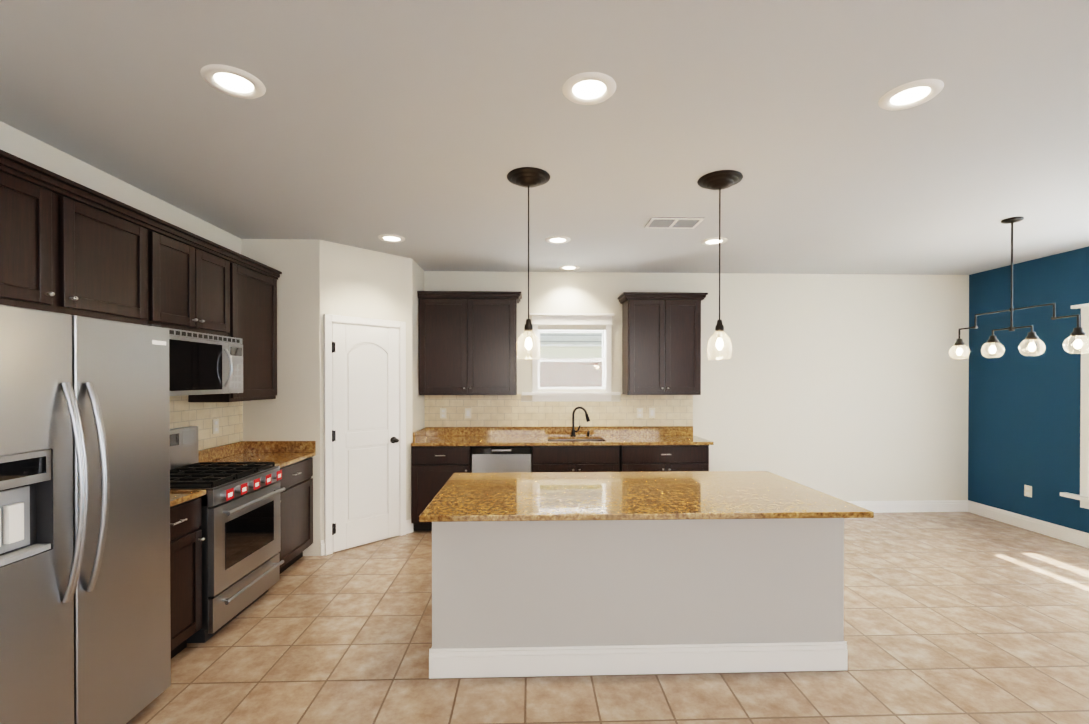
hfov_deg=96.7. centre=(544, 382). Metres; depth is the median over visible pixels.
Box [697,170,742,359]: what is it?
pendant light
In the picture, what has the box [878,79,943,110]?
recessed light
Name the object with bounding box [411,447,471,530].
base cabinet
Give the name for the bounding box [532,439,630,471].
base cabinet
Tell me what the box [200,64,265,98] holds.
recessed light
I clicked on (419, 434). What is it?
backsplash
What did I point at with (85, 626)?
refrigerator
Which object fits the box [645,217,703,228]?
ceiling vent
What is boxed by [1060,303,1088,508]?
window
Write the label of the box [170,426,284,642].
range
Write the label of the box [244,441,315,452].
backsplash
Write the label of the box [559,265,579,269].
recessed light
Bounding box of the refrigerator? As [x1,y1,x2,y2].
[0,305,170,723]
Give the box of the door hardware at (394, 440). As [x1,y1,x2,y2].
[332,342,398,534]
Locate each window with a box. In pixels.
[522,313,620,400]
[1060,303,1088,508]
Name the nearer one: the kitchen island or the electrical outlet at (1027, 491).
the kitchen island
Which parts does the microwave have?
handle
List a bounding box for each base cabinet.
[170,497,204,658]
[278,457,312,573]
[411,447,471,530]
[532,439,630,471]
[631,447,708,471]
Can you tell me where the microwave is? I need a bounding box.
[168,328,242,395]
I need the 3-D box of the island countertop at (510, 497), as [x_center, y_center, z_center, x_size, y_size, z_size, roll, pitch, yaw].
[0.495,0.648,2.886,2.224,0.030,1.076,0,0,-2]
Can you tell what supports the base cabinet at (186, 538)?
on the floor
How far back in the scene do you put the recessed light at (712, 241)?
4.27 m
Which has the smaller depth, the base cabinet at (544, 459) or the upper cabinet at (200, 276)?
the upper cabinet at (200, 276)
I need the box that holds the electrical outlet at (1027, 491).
[1024,485,1031,497]
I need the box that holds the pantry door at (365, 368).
[332,323,398,551]
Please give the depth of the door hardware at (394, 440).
4.32 m
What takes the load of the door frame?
attached to the wall
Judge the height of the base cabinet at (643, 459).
0.883 m
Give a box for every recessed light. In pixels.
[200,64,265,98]
[378,234,404,242]
[545,236,570,243]
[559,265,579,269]
[562,72,615,104]
[701,237,727,244]
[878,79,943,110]
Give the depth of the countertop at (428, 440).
4.98 m
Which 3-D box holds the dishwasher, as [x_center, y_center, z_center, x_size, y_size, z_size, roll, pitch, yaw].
[-0.445,1.087,5.207,0.599,0.864,0.602,0,0,-2]
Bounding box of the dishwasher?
[472,447,530,472]
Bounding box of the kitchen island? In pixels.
[429,519,847,678]
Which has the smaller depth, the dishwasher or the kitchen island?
the kitchen island
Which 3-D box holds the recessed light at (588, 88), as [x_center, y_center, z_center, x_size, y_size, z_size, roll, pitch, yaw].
[0.189,-1.236,2.044,0.228,0.010,0.228,0,0,-2]
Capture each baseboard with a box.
[846,500,967,512]
[968,500,1088,547]
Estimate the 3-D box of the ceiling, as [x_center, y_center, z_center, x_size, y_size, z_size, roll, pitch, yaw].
[1.291,-1.295,1.056,7.990,0.120,9.320,0,0,-2]
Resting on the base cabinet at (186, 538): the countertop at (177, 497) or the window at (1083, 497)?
the countertop at (177, 497)
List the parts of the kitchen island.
baseboard trim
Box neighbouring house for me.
[540,333,602,386]
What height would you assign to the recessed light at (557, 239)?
0.010 m
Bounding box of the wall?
[0,121,1088,555]
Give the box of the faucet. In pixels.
[571,407,589,435]
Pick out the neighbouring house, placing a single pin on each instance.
(566, 339)
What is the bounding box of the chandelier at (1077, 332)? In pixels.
[949,217,1088,358]
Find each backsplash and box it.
[198,441,243,464]
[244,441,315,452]
[412,427,426,442]
[427,427,692,434]
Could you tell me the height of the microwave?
0.398 m
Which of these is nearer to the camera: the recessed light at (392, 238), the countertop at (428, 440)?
the recessed light at (392, 238)
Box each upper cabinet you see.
[0,153,163,327]
[164,225,235,337]
[184,253,279,404]
[417,291,518,394]
[619,292,702,394]
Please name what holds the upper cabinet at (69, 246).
attached to the wall
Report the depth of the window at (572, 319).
5.52 m
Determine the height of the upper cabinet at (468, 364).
1.085 m
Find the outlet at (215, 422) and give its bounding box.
[212,419,218,433]
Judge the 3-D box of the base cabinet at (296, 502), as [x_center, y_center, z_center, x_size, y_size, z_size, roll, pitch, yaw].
[-2.325,1.085,3.907,0.617,0.883,0.668,0,0,-2]
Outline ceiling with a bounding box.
[0,0,1088,274]
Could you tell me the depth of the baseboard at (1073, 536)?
4.95 m
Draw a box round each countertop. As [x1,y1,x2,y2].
[170,489,205,508]
[204,453,315,468]
[411,435,713,446]
[419,471,873,522]
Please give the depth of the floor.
2.69 m
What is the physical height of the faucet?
0.336 m
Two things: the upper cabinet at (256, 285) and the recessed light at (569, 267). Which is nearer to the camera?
the upper cabinet at (256, 285)
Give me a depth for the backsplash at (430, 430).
5.51 m
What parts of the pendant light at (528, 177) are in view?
lamp shade, bulb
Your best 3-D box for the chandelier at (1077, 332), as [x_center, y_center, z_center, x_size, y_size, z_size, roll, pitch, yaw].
[3.582,-0.725,3.710,0.139,1.053,1.040,0,0,-2]
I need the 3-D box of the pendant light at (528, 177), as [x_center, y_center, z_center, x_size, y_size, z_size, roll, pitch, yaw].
[-0.097,-0.695,2.927,0.264,1.104,0.264,0,0,-2]
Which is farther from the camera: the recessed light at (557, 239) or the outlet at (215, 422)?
the recessed light at (557, 239)
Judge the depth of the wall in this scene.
5.55 m
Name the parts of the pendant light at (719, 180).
lamp shade, bulb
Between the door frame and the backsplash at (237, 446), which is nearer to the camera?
the backsplash at (237, 446)
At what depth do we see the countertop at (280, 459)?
3.92 m
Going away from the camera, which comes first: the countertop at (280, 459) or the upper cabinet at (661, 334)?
the countertop at (280, 459)
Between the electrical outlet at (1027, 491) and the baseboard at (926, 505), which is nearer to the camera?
the electrical outlet at (1027, 491)
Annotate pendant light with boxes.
[507,167,549,358]
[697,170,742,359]
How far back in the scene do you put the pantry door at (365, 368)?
4.54 m
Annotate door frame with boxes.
[324,314,405,555]
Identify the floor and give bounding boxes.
[126,512,1088,723]

